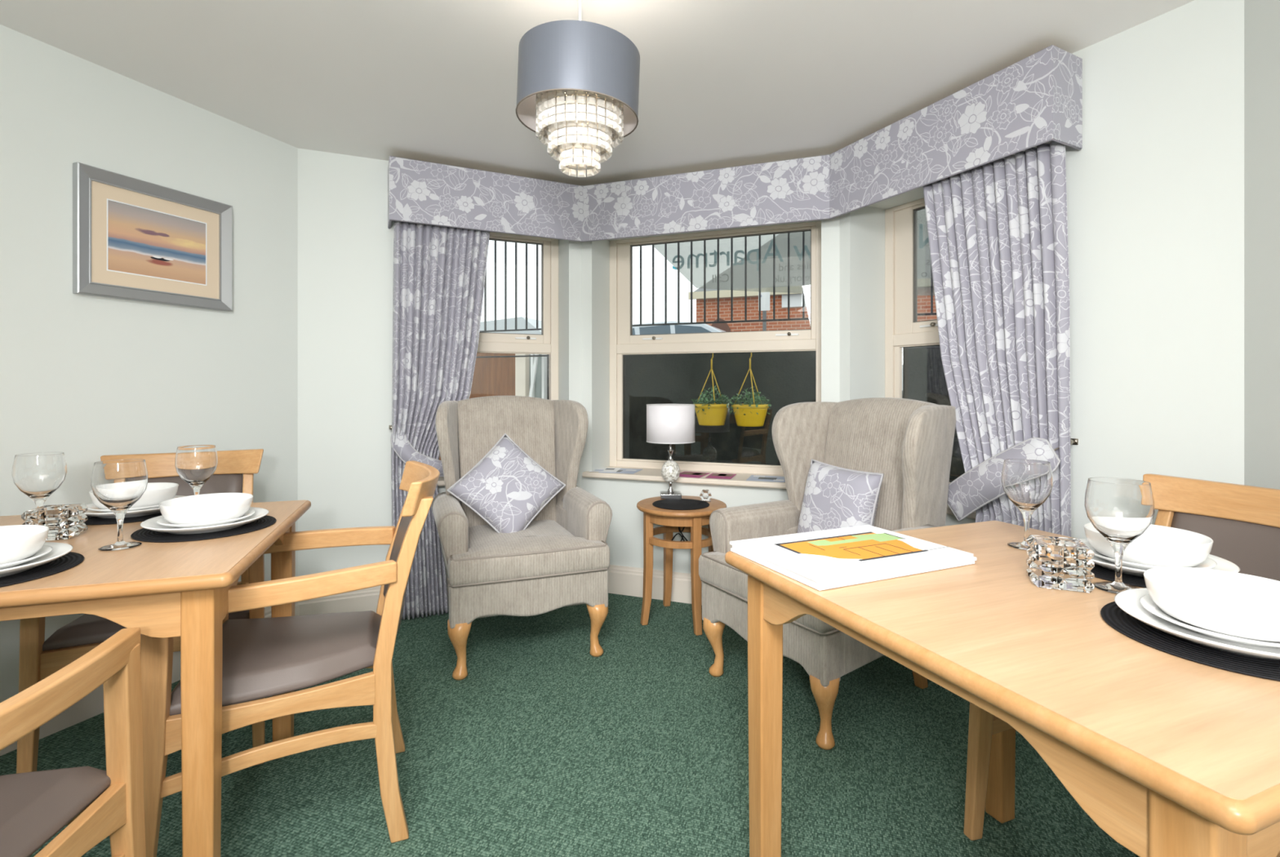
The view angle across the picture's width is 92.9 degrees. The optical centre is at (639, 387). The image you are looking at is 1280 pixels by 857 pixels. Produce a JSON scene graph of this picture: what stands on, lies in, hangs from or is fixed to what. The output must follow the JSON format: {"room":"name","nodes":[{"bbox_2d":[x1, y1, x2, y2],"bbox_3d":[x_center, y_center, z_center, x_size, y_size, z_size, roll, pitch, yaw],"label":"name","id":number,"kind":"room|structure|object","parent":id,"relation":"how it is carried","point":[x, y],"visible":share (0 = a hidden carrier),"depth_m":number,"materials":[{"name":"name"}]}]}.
{"room":"care facility","nodes":[
{"label":"care facility","id":0,"kind":"room"},
{"bbox_2d":[0,24,297,702],"bbox_3d":[-2.396,0.005,0.989,0.200,2.230,4.000,0,0,21],"label":"wall","id":1,"kind":"structure","parent":0,"point":[86,378],"depth_m":2.17,"materials":[{"name":"paint"}]},
{"bbox_2d":[0,601,298,755],"bbox_3d":[-2.294,1.045,0.950,0.018,0.150,4.000,0,0,21],"label":"baseboard","id":2,"kind":"structure","parent":1,"relation":"attached to","point":[91,705],"depth_m":2.04,"materials":[{"name":"beige paint"}]},
{"bbox_2d":[72,162,232,311],"bbox_3d":[-1.784,-0.530,2.266,0.028,0.434,0.524,0,0,21],"label":"picture frame","id":3,"kind":"object","parent":1,"relation":"attached to","point":[134,239],"visible":1,"depth_m":2.23,"materials":[{"name":"silver metal"}]},
{"bbox_2d":[107,200,205,284],"bbox_3d":[-1.794,-0.530,2.270,0.004,0.248,0.336,0,0,21],"label":"painting","id":4,"kind":"object","parent":3,"relation":"attached to","point":[143,242],"depth_m":2.25},
{"bbox_2d":[297,148,582,586],"bbox_3d":[-1.005,0.005,3.236,1.404,2.230,0.280,0,0,-24],"label":"wall","id":5,"kind":"structure","parent":0,"point":[345,241],"depth_m":2.91,"materials":[{"name":"paint"}]},
{"bbox_2d":[298,577,448,615],"bbox_3d":[-0.953,1.045,3.096,1.384,0.150,0.019,0,0,-24],"label":"baseboard","id":6,"kind":"structure","parent":5,"relation":"attached to","point":[366,599],"depth_m":2.89,"materials":[{"name":"beige paint"}]},
{"bbox_2d":[437,231,558,486],"bbox_3d":[-0.830,-0.186,3.268,0.911,1.358,0.295,0,0,-24],"label":"window","id":7,"kind":"structure","parent":5,"relation":"in","point":[546,343],"depth_m":3.52,"materials":[{"name":"beige paint"}]},
{"bbox_2d":[0,592,1139,856],"bbox_3d":[-0.507,1.180,0.835,3.840,0.120,5.460,0,0,21],"label":"floor","id":8,"kind":"structure","parent":0,"point":[546,746],"depth_m":1.81,"materials":[{"name":"green carpet"}]},
{"bbox_2d":[0,626,146,856],"bbox_3d":[-1.103,0.676,0.769,0.544,0.888,0.631,0,0,-14],"label":"dining chair","id":9,"kind":"object","parent":8,"relation":"on","point":[95,804],"visible":1,"depth_m":1.01,"materials":[{"name":"brown wood"}]},
{"bbox_2d":[16,448,264,773],"bbox_3d":[-1.506,0.676,1.958,0.544,0.888,0.631,0,0,-28],"label":"dining chair","id":10,"kind":"object","parent":8,"relation":"on","point":[39,658],"visible":0.23,"depth_m":1.69,"materials":[{"name":"brown wood"}]},
{"bbox_2d":[0,500,311,856],"bbox_3d":[-1.361,0.742,1.438,0.905,0.756,0.840,0,0,-19],"label":"dining table","id":11,"kind":"object","parent":8,"relation":"on","point":[165,589],"visible":0.73,"depth_m":1.21,"materials":[{"name":"brown wood"}]},
{"bbox_2d":[11,452,66,507],"bbox_3d":[-1.515,0.266,1.535,0.100,0.194,0.100,0,0,0],"label":"wine glass","id":12,"kind":"object","parent":11,"relation":"on","point":[37,476],"visible":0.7,"depth_m":1.51,"materials":[{"name":"white"}]},
{"bbox_2d":[0,551,84,586],"bbox_3d":[-1.290,0.362,1.185,0.306,0.003,0.306,0,0,0],"label":"placemat","id":13,"kind":"object","parent":11,"relation":"on","point":[71,559],"visible":0.58,"depth_m":1.20,"materials":[{"name":"black fabric"}]},
{"bbox_2d":[0,542,73,577],"bbox_3d":[-1.290,0.348,1.185,0.271,0.024,0.271,0,0,0],"label":"dinner plate","id":14,"kind":"object","parent":13,"relation":"on","point":[59,549],"visible":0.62,"depth_m":1.22,"materials":[{"name":"white ceramic"}]},
{"bbox_2d":[0,545,52,569],"bbox_3d":[-1.290,0.342,1.185,0.209,0.019,0.209,0,0,0],"label":"plate","id":15,"kind":"object","parent":14,"relation":"on","point":[45,549],"visible":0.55,"depth_m":1.19,"materials":[{"name":"white ceramic"}]},
{"bbox_2d":[0,524,48,564],"bbox_3d":[-1.290,0.318,1.185,0.199,0.054,0.199,0,0,0],"label":"pasta bowl","id":16,"kind":"object","parent":15,"relation":"on","point":[17,542],"visible":0.92,"depth_m":1.20,"materials":[{"name":"white ceramic"}]},
{"bbox_2d":[21,503,87,541],"bbox_3d":[-1.418,0.327,1.475,0.100,0.072,0.100,0,0,-20],"label":"votive","id":17,"kind":"object","parent":11,"relation":"on","point":[64,522],"visible":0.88,"depth_m":1.45,"materials":[{"name":"white"}]},
{"bbox_2d":[90,458,148,551],"bbox_3d":[-1.184,0.266,1.385,0.100,0.194,0.100,0,0,0],"label":"wine glass","id":18,"kind":"object","parent":11,"relation":"on","point":[117,485],"visible":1,"depth_m":1.36,"materials":[{"name":"white"}]},
{"bbox_2d":[84,513,161,524],"bbox_3d":[-1.456,0.362,1.755,0.306,0.003,0.306,0,0,0],"label":"placemat","id":19,"kind":"object","parent":11,"relation":"on","point":[91,520],"visible":0.11,"depth_m":1.65,"materials":[{"name":"black fabric"}]},
{"bbox_2d":[84,495,184,518],"bbox_3d":[-1.456,0.348,1.755,0.271,0.024,0.271,0,0,0],"label":"dinner plate","id":20,"kind":"object","parent":19,"relation":"on","point":[153,511],"visible":0.35,"depth_m":1.67,"materials":[{"name":"white ceramic"}]},
{"bbox_2d":[87,497,177,512],"bbox_3d":[-1.456,0.342,1.755,0.209,0.019,0.209,0,0,0],"label":"plate","id":21,"kind":"object","parent":20,"relation":"on","point":[92,507],"visible":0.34,"depth_m":1.69,"materials":[{"name":"white ceramic"}]},
{"bbox_2d":[88,482,178,509],"bbox_3d":[-1.456,0.318,1.755,0.199,0.054,0.199,0,0,0],"label":"pasta bowl","id":22,"kind":"object","parent":21,"relation":"on","point":[155,493],"visible":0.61,"depth_m":1.72,"materials":[{"name":"white ceramic"}]},
{"bbox_2d":[174,444,217,495],"bbox_3d":[-1.265,0.266,1.735,0.100,0.194,0.100,0,0,0],"label":"wine glass","id":23,"kind":"object","parent":11,"relation":"on","point":[195,464],"visible":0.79,"depth_m":1.70,"materials":[{"name":"white"}]},
{"bbox_2d":[130,515,276,542],"bbox_3d":[-1.120,0.362,1.575,0.306,0.003,0.306,0,0,0],"label":"placemat","id":24,"kind":"object","parent":11,"relation":"on","point":[144,535],"visible":0.44,"depth_m":1.49,"materials":[{"name":"black fabric"}]},
{"bbox_2d":[140,506,268,533],"bbox_3d":[-1.120,0.348,1.575,0.271,0.024,0.271,0,0,0],"label":"dinner plate","id":25,"kind":"object","parent":24,"relation":"on","point":[150,524],"visible":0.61,"depth_m":1.51,"materials":[{"name":"white ceramic"}]},
{"bbox_2d":[155,509,255,528],"bbox_3d":[-1.120,0.342,1.575,0.209,0.019,0.209,0,0,0],"label":"plate","id":26,"kind":"object","parent":25,"relation":"on","point":[162,521],"visible":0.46,"depth_m":1.51,"materials":[{"name":"white ceramic"}]},
{"bbox_2d":[158,493,253,524],"bbox_3d":[-1.120,0.318,1.575,0.199,0.054,0.199,0,0,0],"label":"pasta bowl","id":27,"kind":"object","parent":26,"relation":"on","point":[215,507],"visible":0.98,"depth_m":1.53,"materials":[{"name":"white ceramic"}]},
{"bbox_2d":[140,460,439,856],"bbox_3d":[-0.864,0.676,1.614,0.631,0.888,0.544,0,0,-22],"label":"dining chair","id":28,"kind":"object","parent":8,"relation":"on","point":[262,658],"visible":0.84,"depth_m":1.46,"materials":[{"name":"brown wood"}]},
{"bbox_2d":[431,395,612,680],"bbox_3d":[-0.554,0.581,2.742,0.716,1.078,0.756,0,0,-21],"label":"wingback armchair","id":29,"kind":"object","parent":8,"relation":"on","point":[562,558],"visible":0.85,"depth_m":2.54,"materials":[{"name":"beige fabric"}]},
{"bbox_2d":[446,433,565,533],"bbox_3d":[-0.596,0.455,2.754,0.251,0.479,0.482,0,0,43],"label":"cushion","id":30,"kind":"object","parent":29,"relation":"on","point":[507,488],"visible":0.98,"depth_m":2.70,"materials":[{"name":"grey fabric"}]},
{"bbox_2d":[447,520,609,586],"bbox_3d":[-0.529,0.690,2.679,0.636,0.123,0.618,0,0,-21],"label":"seat cushion","id":31,"kind":"object","parent":29,"relation":"on","point":[546,549],"depth_m":2.44,"materials":[{"name":"beige fabric"}]},
{"bbox_2d":[636,495,726,635],"bbox_3d":[0.200,0.840,2.935,0.434,0.560,0.434,0,0,0],"label":"side table","id":32,"kind":"object","parent":8,"relation":"on","point":[693,521],"visible":0.77,"depth_m":2.81,"materials":[{"name":"brown wood"}]},
{"bbox_2d":[646,404,694,499],"bbox_3d":[0.155,0.323,3.075,0.248,0.472,0.248,0,0,0],"label":"table lamp","id":33,"kind":"object","parent":32,"relation":"on","point":[666,424],"visible":1,"depth_m":2.98,"materials":[{"name":"white fabric"}]},
{"bbox_2d":[652,498,709,510],"bbox_3d":[0.195,0.557,2.900,0.272,0.003,0.272,0,0,0],"label":"placemat","id":34,"kind":"object","parent":32,"relation":"on","point":[669,504],"visible":1,"depth_m":2.89,"materials":[{"name":"black fabric"}]},
{"bbox_2d":[671,526,690,549],"bbox_3d":[0.186,0.694,3.023,0.087,0.210,0.113,0,0,-37],"label":"cable","id":35,"kind":"object","parent":32,"relation":"hanging from","point":[679,529],"visible":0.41,"depth_m":2.99,"materials":[{"name":"black plastic"}]},
{"bbox_2d":[699,489,711,502],"bbox_3d":[0.322,0.532,2.984,0.059,0.055,0.038,0,0,6],"label":"ornament","id":36,"kind":"object","parent":32,"relation":"on","point":[705,495],"visible":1,"depth_m":2.97,"materials":[{"name":"white ceramic"}]},
{"bbox_2d":[698,397,955,750],"bbox_3d":[0.712,0.581,2.298,0.756,1.078,0.716,0,0,-31],"label":"wingback armchair","id":37,"kind":"object","parent":8,"relation":"on","point":[910,442],"visible":0.59,"depth_m":2.30,"materials":[{"name":"beige fabric"}]},
{"bbox_2d":[698,551,836,633],"bbox_3d":[0.654,0.690,2.264,0.618,0.123,0.636,0,0,-31],"label":"seat cushion","id":38,"kind":"object","parent":37,"relation":"on","point":[714,572],"depth_m":2.21,"materials":[{"name":"beige fabric"}]},
{"bbox_2d":[797,458,884,533],"bbox_3d":[0.766,0.480,2.365,0.157,0.364,0.373,0,0,-32],"label":"cushion","id":39,"kind":"object","parent":37,"relation":"on","point":[835,497],"visible":0.69,"depth_m":2.31,"materials":[{"name":"grey fabric"}]},
{"bbox_2d":[724,520,1279,856],"bbox_3d":[0.749,0.742,1.099,0.857,0.756,0.905,0,0,-22],"label":"dining table","id":40,"kind":"object","parent":8,"relation":"on","point":[1169,755],"visible":0.73,"depth_m":0.79,"materials":[{"name":"brown wood"}]},
{"bbox_2d":[730,547,974,591],"bbox_3d":[0.445,0.360,1.300,0.405,0.006,0.290,0,0,-24],"label":"board","id":41,"kind":"object","parent":40,"relation":"on","point":[794,577],"visible":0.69,"depth_m":1.17,"materials":[{"name":"white paper"}]},
{"bbox_2d":[732,546,976,587],"bbox_3d":[0.448,0.353,1.296,0.405,0.006,0.290,0,0,-25],"label":"board","id":42,"kind":"object","parent":41,"relation":"on","point":[878,575],"visible":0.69,"depth_m":1.16,"materials":[{"name":"white paper"}]},
{"bbox_2d":[729,524,973,582],"bbox_3d":[0.443,0.346,1.302,0.405,0.007,0.290,0,0,-24],"label":"book","id":43,"kind":"object","parent":42,"relation":"on","point":[819,556],"visible":1,"depth_m":1.27,"materials":[{"name":"white paper"}]},
{"bbox_2d":[1001,458,1053,550],"bbox_3d":[0.881,0.266,1.385,0.100,0.194,0.100,0,0,0],"label":"wine glass","id":44,"kind":"object","parent":40,"relation":"on","point":[1028,484],"visible":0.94,"depth_m":1.35,"materials":[{"name":"white"}]},
{"bbox_2d":[1026,534,1094,592],"bbox_3d":[0.775,0.324,1.125,0.094,0.078,0.094,0,0,24],"label":"votive","id":45,"kind":"object","parent":40,"relation":"on","point":[1061,563],"visible":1,"depth_m":1.09,"materials":[{"name":"white"}]},
{"bbox_2d":[1090,564,1146,587],"bbox_3d":[1.012,0.362,1.218,0.306,0.003,0.306,0,0,0],"label":"placemat","id":46,"kind":"object","parent":40,"relation":"on","point":[1100,572],"visible":0.07,"depth_m":1.16,"materials":[{"name":"black fabric"}]},
{"bbox_2d":[1079,538,1239,577],"bbox_3d":[1.012,0.348,1.218,0.271,0.024,0.271,0,0,0],"label":"dinner plate","id":47,"kind":"object","parent":46,"relation":"on","point":[1223,564],"visible":0.15,"depth_m":1.16,"materials":[{"name":"white ceramic"}]},
{"bbox_2d":[1084,542,1217,570],"bbox_3d":[1.012,0.342,1.218,0.209,0.019,0.209,0,0,0],"label":"plate","id":48,"kind":"object","parent":47,"relation":"on","point":[1209,563],"visible":0.25,"depth_m":1.16,"materials":[{"name":"white ceramic"}]},
{"bbox_2d":[1084,522,1213,567],"bbox_3d":[1.012,0.318,1.218,0.199,0.054,0.199,0,0,0],"label":"pasta bowl","id":49,"kind":"object","parent":48,"relation":"on","point":[1162,546],"visible":0.76,"depth_m":1.16,"materials":[{"name":"white ceramic"}]},
{"bbox_2d":[1084,477,1155,594],"bbox_3d":[0.862,0.266,1.095,0.100,0.194,0.100,0,0,0],"label":"wine glass","id":50,"kind":"object","parent":40,"relation":"on","point":[1122,510],"visible":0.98,"depth_m":1.07,"materials":[{"name":"white"}]},
{"bbox_2d":[1100,601,1279,681],"bbox_3d":[0.862,0.362,0.885,0.306,0.003,0.306,0,0,0],"label":"placemat","id":51,"kind":"object","parent":40,"relation":"on","point":[1112,614],"visible":0.27,"depth_m":0.83,"materials":[{"name":"black fabric"}]},
{"bbox_2d":[1114,587,1279,660],"bbox_3d":[0.862,0.348,0.885,0.271,0.024,0.271,0,0,0],"label":"dinner plate","id":52,"kind":"object","parent":51,"relation":"on","point":[1128,601],"visible":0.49,"depth_m":0.86,"materials":[{"name":"white ceramic"}]},
{"bbox_2d":[1139,594,1279,648],"bbox_3d":[0.862,0.342,0.885,0.209,0.019,0.209,0,0,0],"label":"plate","id":53,"kind":"object","parent":52,"relation":"on","point":[1145,601],"visible":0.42,"depth_m":0.85,"materials":[{"name":"white ceramic"}]},
{"bbox_2d":[1143,566,1279,642],"bbox_3d":[0.862,0.318,0.885,0.199,0.054,0.199,0,0,0],"label":"pasta bowl","id":54,"kind":"object","parent":53,"relation":"on","point":[1229,603],"visible":0.99,"depth_m":0.90,"materials":[{"name":"white ceramic"}]},
{"bbox_2d":[964,473,1279,856],"bbox_3d":[1.185,0.676,1.345,0.631,0.888,0.544,0,0,-15],"label":"dining chair","id":55,"kind":"object","parent":8,"relation":"on","point":[1242,522],"visible":0.13,"depth_m":1.50,"materials":[{"name":"brown wood"}]},
{"bbox_2d":[0,0,1194,186],"bbox_3d":[-0.507,-1.185,0.835,3.840,0.150,5.460,0,0,21],"label":"ceiling","id":56,"kind":"structure","parent":0,"point":[723,83],"depth_m":2.05,"materials":[{"name":"paint"}]},
{"bbox_2d":[515,0,639,177],"bbox_3d":[-0.156,-0.829,1.540,0.312,0.562,0.308,0,0,-11],"label":"pendant lamp","id":57,"kind":"object","parent":56,"relation":"hanging from","point":[578,87],"visible":1,"depth_m":1.44,"materials":[{"name":"grey fabric"}]},
{"bbox_2d":[582,216,839,573],"bbox_3d":[0.363,0.005,3.275,1.367,2.230,0.280,0,0,21],"label":"wall","id":58,"kind":"structure","parent":0,"point":[624,539],"depth_m":3.30,"materials":[{"name":"paint"}]},
{"bbox_2d":[607,564,702,604],"bbox_3d":[0.310,1.045,3.136,1.367,0.150,0.018,0,0,21],"label":"baseboard","id":59,"kind":"structure","parent":58,"relation":"attached to","point":[623,580],"depth_m":3.24,"materials":[{"name":"beige paint"}]},
{"bbox_2d":[582,221,821,488],"bbox_3d":[0.339,-0.186,3.260,1.275,1.358,0.335,0,0,21],"label":"window","id":60,"kind":"structure","parent":58,"relation":"in","point":[622,340],"depth_m":3.38,"materials":[{"name":"beige paint"}]},
{"bbox_2d":[598,468,642,474],"bbox_3d":[-0.105,0.465,3.385,0.200,0.001,0.190,0,0,17],"label":"leaflet","id":61,"kind":"object","parent":60,"relation":"on","point":[632,471],"visible":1,"depth_m":3.36,"materials":[{"name":"blue"}]},
{"bbox_2d":[589,467,621,471],"bbox_3d":[-0.193,0.464,3.418,0.150,0.001,0.170,0,0,9],"label":"leaflet","id":62,"kind":"object","parent":61,"relation":"on","point":[602,469],"visible":0.93,"depth_m":3.41,"materials":[{"name":"white paper"}]},
{"bbox_2d":[679,471,710,477],"bbox_3d":[0.276,0.465,3.239,0.150,0.001,0.190,0,0,24],"label":"leaflet","id":63,"kind":"object","parent":60,"relation":"on","point":[689,474],"visible":0.88,"depth_m":3.23,"materials":[{"name":"pink paper"}]},
{"bbox_2d":[706,472,736,479],"bbox_3d":[0.425,0.464,3.182,0.130,0.001,0.180,0,0,19],"label":"leaflet","id":64,"kind":"object","parent":60,"relation":"on","point":[726,476],"visible":1,"depth_m":3.16,"materials":[{"name":"pink paper"}]},
{"bbox_2d":[746,475,785,482],"bbox_3d":[0.649,0.465,3.096,0.190,0.001,0.190,0,0,19],"label":"leaflet","id":65,"kind":"object","parent":60,"relation":"on","point":[753,477],"visible":0.95,"depth_m":3.09,"materials":[{"name":"blue"}]},
{"bbox_2d":[387,44,1082,242],"bbox_3d":[0.204,-0.926,2.748,2.857,0.300,0.820,0,0,20],"label":"pelmet","id":66,"kind":"object","parent":58,"relation":"attached to","point":[1036,100],"visible":1,"depth_m":2.85,"materials":[{"name":"grey fabric"}]},
{"bbox_2d":[391,221,489,619],"bbox_3d":[-0.977,0.154,3.005,0.468,1.919,0.061,0,0,-25],"label":"curtain","id":67,"kind":"object","parent":66,"relation":"hanging from","point":[439,272],"visible":0.73,"depth_m":2.97,"materials":[{"name":"grey fabric"}]},
{"bbox_2d":[388,425,444,476],"bbox_3d":[-1.079,0.313,2.943,0.297,0.258,0.110,0,0,-4],"label":"tieback","id":68,"kind":"object","parent":67,"relation":"attached to","point":[403,448],"visible":0.71,"depth_m":2.91,"materials":[{"name":"grey fabric"}]},
{"bbox_2d":[923,140,1071,537],"bbox_3d":[1.249,0.154,2.184,0.058,1.919,0.532,0,0,-29],"label":"curtain","id":69,"kind":"object","parent":66,"relation":"hanging from","point":[997,230],"visible":0.61,"depth_m":2.11,"materials":[{"name":"grey fabric"}]},
{"bbox_2d":[946,437,1078,520],"bbox_3d":[1.247,0.328,2.103,0.426,0.325,0.131,0,0,41],"label":"tieback","id":70,"kind":"object","parent":69,"relation":"attached to","point":[980,485],"visible":0.83,"depth_m":2.11,"materials":[{"name":"grey fabric"}]},
{"bbox_2d":[840,0,1244,538],"bbox_3d":[1.415,0.005,2.353,0.280,2.230,1.446,0,0,-29],"label":"wall","id":71,"kind":"structure","parent":0,"point":[1155,184],"depth_m":1.84,"materials":[{"name":"paint"}]},
{"bbox_2d":[884,198,976,519],"bbox_3d":[1.299,-0.186,2.516,0.335,1.358,0.952,0,0,-29],"label":"window","id":72,"kind":"structure","parent":71,"relation":"in","point":[902,326],"depth_m":2.90,"materials":[{"name":"beige paint"}]},
{"bbox_2d":[1244,0,1279,489],"bbox_3d":[1.012,0.005,-0.280,0.201,2.230,4.060,0,0,21],"label":"wall","id":73,"kind":"structure","parent":0,"point":[1261,17],"depth_m":1.58,"materials":[{"name":"paint"}]},
{"label":"outside","id":74,"kind":"structure","parent":0,"visible":0},
{"bbox_3d":[0.708,1.308,3.230,8.400,0.125,2.000,0,0,21],"label":"ground","id":75,"kind":"structure","parent":74,"visible":0},
{"bbox_2d":[529,354,530,387],"bbox_3d":[-1.568,0.430,5.008,1.480,1.620,0.300,0,0,21],"label":"wall","id":76,"kind":"structure","parent":75,"relation":"on","point":[530,354],"depth_m":4.78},
{"bbox_2d":[439,352,529,460],"bbox_3d":[-1.341,0.430,4.740,1.070,1.620,0.060,0,0,21],"label":"door","id":77,"kind":"structure","parent":76,"relation":"in","point":[492,376],"depth_m":4.62,"materials":[{"name":"brown wood"}]},
{"bbox_2d":[528,354,546,399],"bbox_3d":[-0.760,-0.080,4.478,0.113,0.440,0.105,0,0,21],"label":"curtain","id":78,"kind":"object","parent":77,"relation":"attached to","point":[538,388],"visible":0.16,"depth_m":4.50,"materials":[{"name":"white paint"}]},
{"bbox_2d":[475,346,940,358],"bbox_3d":[0.623,-0.225,3.850,5.200,0.012,0.012,0,0,21],"label":"rod","id":79,"kind":"object","parent":76,"relation":"attached to","point":[937,347],"visible":0.02,"depth_m":4.34,"materials":[{"name":"black metal"}]},
{"bbox_2d":[691,353,731,426],"bbox_3d":[0.458,0.004,3.910,0.264,0.478,0.260,0,0,0],"label":"flower pot","id":80,"kind":"object","parent":79,"relation":"hanging from","point":[709,413],"visible":0.99,"depth_m":3.84,"materials":[{"name":"yellow plastic"}]},
{"bbox_2d":[694,403,729,426],"bbox_3d":[0.461,0.174,3.913,0.234,0.137,0.234,0,0,0],"label":"bowl","id":81,"kind":"object","parent":80,"relation":"on","point":[708,414],"depth_m":3.83,"materials":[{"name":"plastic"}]},
{"bbox_2d":[729,352,771,426],"bbox_3d":[0.694,0.004,3.825,0.262,0.478,0.263,0,0,0],"label":"flower pot","id":82,"kind":"object","parent":79,"relation":"hanging from","point":[747,415],"visible":1,"depth_m":3.76,"materials":[{"name":"yellow plastic"}]},
{"bbox_2d":[731,404,768,426],"bbox_3d":[0.693,0.174,3.824,0.234,0.137,0.234,0,0,0],"label":"bowl","id":83,"kind":"object","parent":82,"relation":"on","point":[745,415],"depth_m":3.74,"materials":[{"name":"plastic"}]},
{"bbox_2d":[546,344,964,482],"bbox_3d":[1.136,0.460,4.351,8.400,1.520,0.400,0,0,21],"label":"wall","id":84,"kind":"structure","parent":75,"relation":"on","point":[784,378],"depth_m":4.32,"materials":[{"name":"stone"}]},
{"bbox_2d":[479,231,936,332],"bbox_3d":[0.726,-0.940,4.400,9.200,1.280,0.042,0,0,21],"label":"railing","id":85,"kind":"object","parent":84,"relation":"on","point":[665,323],"visible":0.33,"depth_m":4.49,"materials":[{"name":"black metal"}]},
{"bbox_2d":[672,223,929,284],"bbox_3d":[1.264,-1.006,4.234,2.704,0.947,0.005,0,0,21],"label":"banner","id":86,"kind":"object","parent":85,"relation":"attached to","point":[922,244],"visible":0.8,"depth_m":4.39,"materials":[{"name":"grey plastic"}]},
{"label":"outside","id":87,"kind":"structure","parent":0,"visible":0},
{"bbox_3d":[18.919,0.470,28.495,100.000,0.300,57.400,0,0,21],"label":"street","id":88,"kind":"object","parent":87,"visible":0},
{"bbox_2d":[480,316,541,334],"bbox_3d":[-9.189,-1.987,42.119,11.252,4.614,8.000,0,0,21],"label":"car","id":89,"kind":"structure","parent":88,"relation":"on","point":[521,322],"depth_m":37.37,"materials":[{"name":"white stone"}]},
{"bbox_2d":[632,320,726,334],"bbox_3d":[0.771,-0.445,11.571,4.346,1.460,1.670,0,0,21],"label":"parked car","id":90,"kind":"object","parent":88,"relation":"on","point":[691,328],"visible":0.12,"depth_m":10.77,"materials":[{"name":"silver metal"}]},
{"bbox_2d":[758,292,769,330],"bbox_3d":[1.543,-0.427,7.539,0.141,1.495,0.053,0,0,21],"label":"parking sign","id":91,"kind":"object","parent":88,"relation":"on","point":[765,296],"visible":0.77,"depth_m":7.52,"materials":[{"name":"white metal"}]},
{"bbox_2d":[688,208,937,332],"bbox_3d":[9.285,-2.617,16.492,14.300,5.874,7.700,0,0,21],"label":"brick house","id":92,"kind":"structure","parent":88,"relation":"on","point":[795,238],"depth_m":15.15,"materials":[{"name":"red brick"}]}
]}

